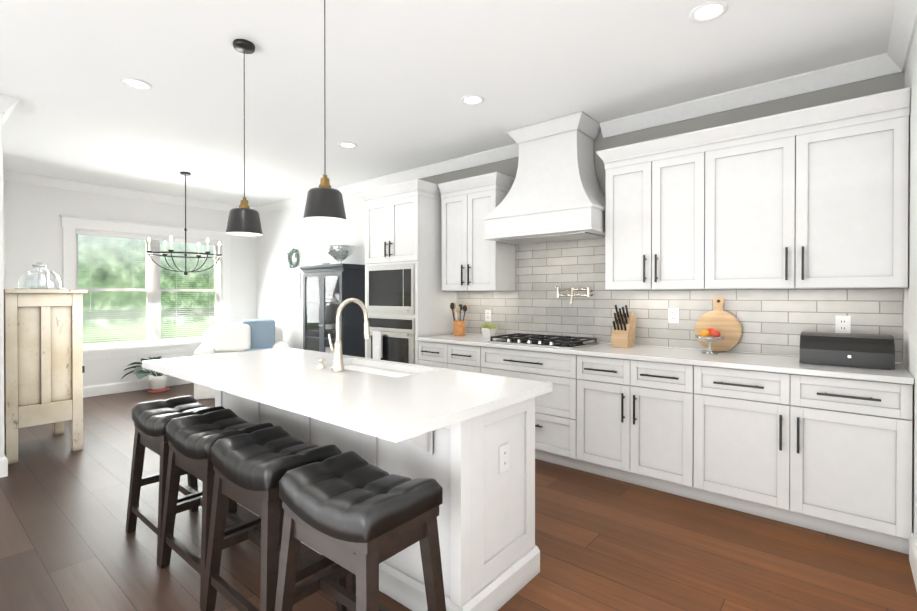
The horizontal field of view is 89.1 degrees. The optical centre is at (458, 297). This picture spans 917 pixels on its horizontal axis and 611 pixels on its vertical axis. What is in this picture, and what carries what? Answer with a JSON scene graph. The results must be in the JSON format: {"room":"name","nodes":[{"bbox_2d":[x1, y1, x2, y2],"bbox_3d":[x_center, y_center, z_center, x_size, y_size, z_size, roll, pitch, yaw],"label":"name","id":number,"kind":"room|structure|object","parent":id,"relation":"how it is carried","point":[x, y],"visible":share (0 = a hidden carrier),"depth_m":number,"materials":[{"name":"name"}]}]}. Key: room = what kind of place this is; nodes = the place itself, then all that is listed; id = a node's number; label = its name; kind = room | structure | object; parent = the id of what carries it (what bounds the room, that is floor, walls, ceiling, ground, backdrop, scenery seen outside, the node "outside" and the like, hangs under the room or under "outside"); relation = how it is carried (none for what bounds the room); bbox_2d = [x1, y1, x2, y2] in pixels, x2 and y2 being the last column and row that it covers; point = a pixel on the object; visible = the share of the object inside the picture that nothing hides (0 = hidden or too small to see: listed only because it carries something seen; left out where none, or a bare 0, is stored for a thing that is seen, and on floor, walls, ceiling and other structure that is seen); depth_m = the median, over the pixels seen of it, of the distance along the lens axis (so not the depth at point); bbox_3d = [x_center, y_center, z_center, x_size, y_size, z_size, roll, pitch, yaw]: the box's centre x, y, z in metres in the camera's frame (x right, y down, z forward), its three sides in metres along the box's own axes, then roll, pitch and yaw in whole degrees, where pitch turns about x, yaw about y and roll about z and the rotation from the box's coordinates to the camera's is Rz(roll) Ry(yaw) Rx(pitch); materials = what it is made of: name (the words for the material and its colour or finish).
{"room":"kitchen","nodes":[
{"label":"kitchen","id":0,"kind":"room"},
{"bbox_2d":[0,112,3,457],"bbox_3d":[-4.393,-0.067,2.248,0.150,2.770,3.150,0,0,40],"label":"wall","id":1,"kind":"structure","parent":0,"point":[1,312],"depth_m":3.40,"materials":[{"name":"white paint"}]},
{"bbox_2d":[0,455,7,477],"bbox_3d":[-4.324,1.248,2.208,0.016,0.140,3.166,0,0,40],"label":"baseboard","id":2,"kind":"structure","parent":1,"relation":"attached to","point":[3,461],"depth_m":3.41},
{"bbox_2d":[3,112,8,124],"bbox_3d":[-4.366,-1.411,4.316,2.760,0.105,0.080,0,0,40],"label":"crown molding","id":3,"kind":"structure","parent":1,"relation":"attached to","point":[5,118],"depth_m":3.71,"materials":[{"name":"white wood"}]},
{"bbox_2d":[0,94,18,115],"bbox_3d":[-4.279,-1.400,2.198,0.080,0.105,3.230,0,0,40],"label":"crown molding","id":4,"kind":"structure","parent":1,"relation":"attached to","point":[7,103],"depth_m":3.39,"materials":[{"name":"white wood"}]},
{"bbox_2d":[3,181,256,386],"bbox_3d":[-4.511,-0.091,6.569,0.150,2.770,3.650,0,0,40],"label":"wall","id":5,"kind":"structure","parent":0,"point":[32,231],"depth_m":6.13,"materials":[{"name":"white paint"}]},
{"bbox_2d":[3,171,251,210],"bbox_3d":[-4.457,-1.423,6.445,0.080,0.105,3.240,0,0,40],"label":"crown molding","id":6,"kind":"structure","parent":5,"relation":"attached to","point":[8,176],"depth_m":6.20,"materials":[{"name":"white wood"}]},
{"bbox_2d":[83,376,192,397],"bbox_3d":[-4.447,1.224,6.523,0.016,0.140,3.350,0,0,40],"label":"baseboard","id":7,"kind":"structure","parent":5,"relation":"attached to","point":[110,388],"depth_m":6.35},
{"bbox_2d":[60,214,230,359],"bbox_3d":[-4.362,-0.117,6.699,0.208,1.850,2.140,0,0,40],"label":"window unit","id":8,"kind":"structure","parent":5,"relation":"in","point":[69,224],"depth_m":6.67,"materials":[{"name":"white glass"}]},
{"bbox_2d":[76,230,219,347],"bbox_3d":[-4.352,-0.107,6.691,0.042,1.516,1.792,0,0,40],"label":"window blinds","id":9,"kind":"object","parent":8,"relation":"attached to","point":[132,237],"visible":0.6,"depth_m":6.57,"materials":[{"name":"white plastic"}]},
{"bbox_2d":[0,0,895,206],"bbox_3d":[-2.420,-1.486,2.811,8.258,0.060,6.850,0,0,40],"label":"ceiling","id":10,"kind":"structure","parent":0,"point":[403,78],"depth_m":3.03,"materials":[{"name":"white paint"}]},
{"bbox_2d":[121,78,151,89],"bbox_3d":[-2.193,-1.453,3.176,0.176,0.008,0.176,0,0,40],"label":"recessed light","id":11,"kind":"object","parent":10,"relation":"in","point":[135,83],"visible":1,"depth_m":3.17,"materials":[{"name":"white plastic"}]},
{"bbox_2d":[146,172,221,274],"bbox_3d":[-3.219,-0.865,5.498,0.748,1.208,0.762,0,0,40],"label":"chandelier","id":12,"kind":"object","parent":10,"relation":"hanging from","point":[185,256],"visible":1,"depth_m":5.49,"materials":[{"name":"black metal"}]},
{"bbox_2d":[225,39,262,235],"bbox_3d":[-1.231,-0.908,2.679,0.200,1.090,0.200,0,0,40],"label":"pendant light","id":13,"kind":"object","parent":10,"relation":"hanging from","point":[243,219],"visible":1,"depth_m":2.64,"materials":[{"name":"black metal"}]},
{"bbox_2d":[303,0,346,222],"bbox_3d":[-0.623,-0.906,2.174,0.200,1.090,0.200,0,0,40],"label":"pendant light","id":14,"kind":"object","parent":10,"relation":"hanging from","point":[324,202],"visible":1,"depth_m":2.12,"materials":[{"name":"black metal"}]},
{"bbox_2d":[338,142,356,147],"bbox_3d":[-1.064,-1.460,4.474,0.176,0.008,0.176,0,0,40],"label":"recessed light","id":15,"kind":"object","parent":10,"relation":"in","point":[347,144],"visible":0.96,"depth_m":4.46,"materials":[{"name":"white plastic"}]},
{"bbox_2d":[461,95,483,104],"bbox_3d":[0.104,-1.454,3.439,0.176,0.008,0.176,0,0,40],"label":"recessed light","id":16,"kind":"object","parent":10,"relation":"in","point":[472,99],"visible":1,"depth_m":3.43,"materials":[{"name":"white plastic"}]},
{"bbox_2d":[689,1,727,22],"bbox_3d":[1.269,-1.448,2.368,0.176,0.008,0.176,0,0,40],"label":"recessed light","id":17,"kind":"object","parent":10,"relation":"in","point":[708,11],"visible":1,"depth_m":2.37,"materials":[{"name":"white plastic"}]},
{"bbox_2d":[0,383,916,610],"bbox_3d":[-2.420,1.345,2.827,8.258,0.060,6.850,0,0,40],"label":"floor","id":18,"kind":"structure","parent":0,"point":[69,543],"depth_m":2.42,"materials":[{"name":"brown wood"}]},
{"bbox_2d":[4,289,87,463],"bbox_3d":[-3.674,0.620,4.081,0.830,1.375,0.515,0,0,40],"label":"cabinet","id":19,"kind":"object","parent":18,"relation":"on","point":[44,369],"visible":0.98,"depth_m":3.81,"materials":[{"name":"paint"}]},
{"bbox_2d":[14,262,64,288],"bbox_3d":[-3.648,-0.184,4.065,0.585,0.231,0.330,0,0,40],"label":"glass cloche","id":20,"kind":"object","parent":19,"relation":"on","point":[35,273],"visible":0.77,"depth_m":3.94,"materials":[{"name":"clear glass"}]},
{"bbox_2d":[122,356,169,392],"bbox_3d":[-4.141,1.063,6.469,0.860,0.462,0.818,0,0,40],"label":"floor plant","id":21,"kind":"object","parent":18,"relation":"on","point":[158,382],"visible":0.62,"depth_m":6.34,"materials":[{"name":"green plant"}]},
{"bbox_2d":[125,395,226,564],"bbox_3d":[-1.548,0.955,2.589,0.532,0.721,0.370,0,0,40],"label":"bar stool","id":22,"kind":"object","parent":18,"relation":"on","point":[151,419],"visible":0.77,"depth_m":2.55,"materials":[{"name":"grey leather"}]},
{"bbox_2d":[158,409,273,610],"bbox_3d":[-1.152,0.957,2.260,0.532,0.721,0.370,0,0,40],"label":"bar stool","id":23,"kind":"object","parent":18,"relation":"on","point":[192,439],"visible":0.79,"depth_m":2.20,"materials":[{"name":"grey leather"}]},
{"bbox_2d":[194,319,289,399],"bbox_3d":[-3.000,0.811,6.532,1.170,0.965,0.955,0,0,-24],"label":"armchair","id":24,"kind":"object","parent":18,"relation":"on","point":[252,334],"visible":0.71,"depth_m":6.35,"materials":[{"name":"fabric"}]},
{"bbox_2d":[201,426,346,610],"bbox_3d":[-0.760,0.959,1.934,0.532,0.721,0.370,0,0,40],"label":"bar stool","id":25,"kind":"object","parent":18,"relation":"on","point":[252,469],"visible":0.81,"depth_m":1.85,"materials":[{"name":"grey leather"}]},
{"bbox_2d":[299,263,364,357],"bbox_3d":[-1.565,0.447,5.980,0.930,1.700,0.492,0,0,40],"label":"hutch","id":26,"kind":"object","parent":18,"relation":"on","point":[328,289],"visible":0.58,"depth_m":5.79,"materials":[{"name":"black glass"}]},
{"bbox_2d":[320,245,354,264],"bbox_3d":[-1.585,-0.529,6.016,0.565,0.250,0.380,0,0,40],"label":"bowl","id":27,"kind":"object","parent":26,"relation":"on","point":[333,251],"visible":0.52,"depth_m":5.86,"materials":[{"name":"silver metal"}]},
{"bbox_2d":[275,451,445,610],"bbox_3d":[-0.336,0.961,1.583,0.532,0.721,0.370,0,0,40],"label":"bar stool","id":28,"kind":"object","parent":18,"relation":"on","point":[356,518],"visible":1,"depth_m":1.52,"materials":[{"name":"grey leather"}]},
{"bbox_2d":[183,363,539,610],"bbox_3d":[-0.725,0.878,2.625,2.216,0.876,0.830,0,0,40],"label":"kitchen island","id":29,"kind":"object","parent":18,"relation":"on","point":[465,440],"depth_m":2.00,"materials":[{"name":"wood"}]},
{"bbox_2d":[142,351,509,442],"bbox_3d":[-0.890,0.421,2.416,2.330,0.040,0.620,0,0,40],"label":"island countertop","id":30,"kind":"structure","parent":29,"relation":"on","point":[390,408],"depth_m":1.98,"materials":[{"name":"white stone"}]},
{"bbox_2d":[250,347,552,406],"bbox_3d":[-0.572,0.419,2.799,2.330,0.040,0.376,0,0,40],"label":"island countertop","id":31,"kind":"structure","parent":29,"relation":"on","point":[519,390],"depth_m":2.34,"materials":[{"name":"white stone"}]},
{"bbox_2d":[317,298,370,371],"bbox_3d":[-0.653,0.201,2.643,0.227,0.397,0.254,0,0,40],"label":"island faucet","id":32,"kind":"object","parent":31,"relation":"on","point":[338,363],"visible":1,"depth_m":2.52,"materials":[{"name":"silver metal"}]},
{"bbox_2d":[358,179,457,364],"bbox_3d":[-0.525,0.085,4.993,0.898,2.435,0.679,0,0,40],"label":"tall cabinet","id":33,"kind":"object","parent":18,"relation":"on","point":[408,300],"visible":0.65,"depth_m":4.71,"materials":[{"name":"white wood"}]},
{"bbox_2d":[373,331,382,359],"bbox_3d":[-0.839,0.527,4.826,0.130,0.354,0.024,0,0,40],"label":"hanging towel","id":34,"kind":"object","parent":33,"relation":"hanging from","point":[377,345],"visible":0.79,"depth_m":4.81,"materials":[{"name":"fabric"}]},
{"bbox_2d":[418,341,481,372],"bbox_3d":[0.097,0.863,4.522,0.758,0.884,0.617,0,0,40],"label":"base cabinet","id":35,"kind":"object","parent":18,"relation":"on","point":[468,358],"depth_m":4.26,"materials":[{"name":"white wood"}]},
{"bbox_2d":[417,334,913,384],"bbox_3d":[1.127,0.408,3.650,3.452,0.032,0.639,0,0,40],"label":"countertop","id":36,"kind":"structure","parent":35,"relation":"on","point":[900,373],"depth_m":3.07,"materials":[{"name":"white stone"}]},
{"bbox_2d":[450,303,467,335],"bbox_3d":[0.007,0.218,4.725,0.198,0.334,0.176,0,0,40],"label":"utensil crock","id":37,"kind":"object","parent":36,"relation":"on","point":[458,327],"visible":1,"depth_m":4.68,"materials":[{"name":"brown wood"}]},
{"bbox_2d":[477,321,497,337],"bbox_3d":[0.286,0.308,4.527,0.249,0.156,0.236,0,0,40],"label":"potted plant","id":38,"kind":"object","parent":36,"relation":"on","point":[488,331],"visible":1,"depth_m":4.51,"materials":[{"name":"green plant"}]},
{"bbox_2d":[487,333,599,348],"bbox_3d":[0.719,0.364,3.978,0.800,0.050,0.510,0,0,40],"label":"gas cooktop","id":39,"kind":"object","parent":36,"relation":"in","point":[540,340],"visible":1,"depth_m":3.87,"materials":[{"name":"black metal"}]},
{"bbox_2d":[611,305,635,347],"bbox_3d":[1.300,0.224,3.680,0.125,0.333,0.235,0,0,40],"label":"knife block","id":40,"kind":"object","parent":36,"relation":"on","point":[623,330],"visible":1,"depth_m":3.63,"materials":[{"name":"brown wood"}]},
{"bbox_2d":[695,328,724,354],"bbox_3d":[1.752,0.303,3.250,0.184,0.181,0.184,0,0,40],"label":"glass fruit bowl","id":41,"kind":"object","parent":36,"relation":"on","point":[714,334],"visible":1,"depth_m":3.23,"materials":[{"name":"clear glass"}]},
{"bbox_2d":[695,297,741,351],"bbox_3d":[1.870,0.192,3.360,0.300,0.395,0.088,0,0,40],"label":"round cutting board","id":42,"kind":"object","parent":36,"relation":"on","point":[727,325],"visible":0.71,"depth_m":3.34,"materials":[{"name":"brown wood"}]},
{"bbox_2d":[800,331,894,369],"bbox_3d":[2.289,0.307,2.761,0.418,0.178,0.268,0,0,40],"label":"bread box","id":43,"kind":"object","parent":36,"relation":"on","point":[872,351],"visible":1,"depth_m":2.67,"materials":[{"name":"black metal"}]},
{"bbox_2d":[482,347,585,471],"bbox_3d":[0.731,0.866,3.996,1.012,0.884,0.617,0,0,40],"label":"base cabinet","id":44,"kind":"object","parent":18,"relation":"on","point":[560,414],"depth_m":3.60,"materials":[{"name":"white wood"}]},
{"bbox_2d":[586,356,705,501],"bbox_3d":[1.405,0.869,3.437,0.861,0.884,0.617,0,0,40],"label":"base cabinet","id":45,"kind":"object","parent":18,"relation":"on","point":[646,420],"depth_m":3.15,"materials":[{"name":"white wood"}]},
{"bbox_2d":[706,366,912,553],"bbox_3d":[2.052,0.872,2.900,1.065,0.884,0.617,0,0,40],"label":"base cabinet","id":46,"kind":"object","parent":18,"relation":"on","point":[831,455],"depth_m":2.58,"materials":[{"name":"white wood"}]},
{"bbox_2d":[256,72,903,363],"bbox_3d":[-0.312,-0.085,5.358,8.258,2.770,0.150,0,0,40],"label":"wall","id":47,"kind":"structure","parent":0,"point":[285,231],"depth_m":6.20,"materials":[{"name":"white paint"}]},
{"bbox_2d":[287,248,298,267],"bbox_3d":[-2.498,-0.588,7.027,0.296,0.300,0.058,0,0,40],"label":"wreath","id":48,"kind":"object","parent":47,"relation":"attached to","point":[293,250],"visible":1,"depth_m":7.00,"materials":[{"name":"green plant"}]},
{"bbox_2d":[252,143,518,213],"bbox_3d":[-1.373,-1.421,6.082,5.289,0.105,0.080,0,0,40],"label":"crown molding","id":49,"kind":"structure","parent":47,"relation":"attached to","point":[510,151],"depth_m":5.31,"materials":[{"name":"white wood"}]},
{"bbox_2d":[438,172,515,290],"bbox_3d":[0.194,-0.598,4.567,0.717,1.065,0.392,0,0,40],"label":"upper cabinet","id":50,"kind":"object","parent":47,"relation":"attached to","point":[473,259],"visible":0.96,"depth_m":4.44,"materials":[{"name":"white wood"}]},
{"bbox_2d":[483,111,605,243],"bbox_3d":[0.776,-0.982,3.977,1.012,0.959,0.554,0,0,40],"label":"range hood","id":51,"kind":"object","parent":47,"relation":"attached to","point":[555,193],"visible":0.92,"depth_m":3.84,"materials":[{"name":"white metal"}]},
{"bbox_2d":[604,127,715,289],"bbox_3d":[1.532,-0.592,3.492,0.756,1.064,0.338,0,0,40],"label":"upper cabinet","id":52,"kind":"object","parent":47,"relation":"attached to","point":[660,220],"depth_m":3.34,"materials":[{"name":"white wood"}]},
{"bbox_2d":[458,238,902,363],"bbox_3d":[1.327,-0.176,3.890,3.456,1.130,0.011,0,0,40],"label":"tile backsplash","id":53,"kind":"structure","parent":47,"relation":"attached to","point":[775,321],"depth_m":3.72,"materials":[{"name":"grey tile"}]},
{"bbox_2d":[485,310,490,320],"bbox_3d":[0.301,0.184,4.734,0.074,0.116,0.008,0,0,40],"label":"electrical outlet","id":54,"kind":"object","parent":53,"relation":"attached to","point":[487,315],"visible":1,"depth_m":4.73,"materials":[{"name":"plastic"}]},
{"bbox_2d":[555,286,594,304],"bbox_3d":[0.985,-0.016,4.040,0.323,0.163,0.200,0,0,40],"label":"pot filler","id":55,"kind":"object","parent":53,"relation":"attached to","point":[590,293],"visible":1,"depth_m":4.01,"materials":[{"name":"silver metal"}]},
{"bbox_2d":[668,308,678,322],"bbox_3d":[1.663,0.140,3.603,0.074,0.116,0.008,0,0,40],"label":"electrical outlet","id":56,"kind":"object","parent":53,"relation":"attached to","point":[673,315],"visible":1,"depth_m":3.60,"materials":[{"name":"plastic"}]},
{"bbox_2d":[835,316,850,333],"bbox_3d":[2.440,0.174,2.958,0.074,0.116,0.008,0,0,40],"label":"electrical outlet","id":57,"kind":"object","parent":53,"relation":"attached to","point":[842,324],"visible":0.92,"depth_m":2.96,"materials":[{"name":"plastic"}]},
{"bbox_2d":[600,54,887,137],"bbox_3d":[1.890,-1.406,3.373,1.769,0.105,0.080,0,0,40],"label":"crown molding","id":58,"kind":"structure","parent":47,"relation":"attached to","point":[870,67],"depth_m":3.23,"materials":[{"name":"white wood"}]},
{"bbox_2d":[716,87,910,288],"bbox_3d":[2.137,-0.589,2.990,1.060,1.064,0.338,0,0,40],"label":"upper cabinet","id":59,"kind":"object","parent":47,"relation":"attached to","point":[816,197],"depth_m":2.78,"materials":[{"name":"white wood"}]},
{"bbox_2d":[903,26,916,542],"bbox_3d":[0.598,-0.056,0.185,0.150,2.770,6.650,0,0,40],"label":"wall","id":60,"kind":"structure","parent":0,"point":[910,313],"depth_m":2.40,"materials":[{"name":"white paint"}]},
{"bbox_2d":[884,0,916,74],"bbox_3d":[0.557,-1.389,0.308,0.080,0.105,6.500,0,0,40],"label":"crown molding","id":61,"kind":"structure","parent":60,"relation":"attached to","point":[893,59],"depth_m":2.48,"materials":[{"name":"white wood"}]},
{"bbox_2d":[909,533,916,590],"bbox_3d":[0.387,1.260,0.068,0.016,0.140,5.890,0,0,40],"label":"baseboard","id":62,"kind":"structure","parent":60,"relation":"attached to","point":[912,541],"depth_m":2.22,"materials":[{"name":"white wood"}]},
{"label":"outside","id":63,"kind":"structure","parent":0,"visible":0},
{"bbox_2d":[78,235,214,343],"bbox_3d":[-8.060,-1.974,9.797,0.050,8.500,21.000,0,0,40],"label":"window","id":64,"kind":"structure","parent":63,"point":[168,311],"depth_m":10.60,"materials":[{"name":"glass"}]}
]}

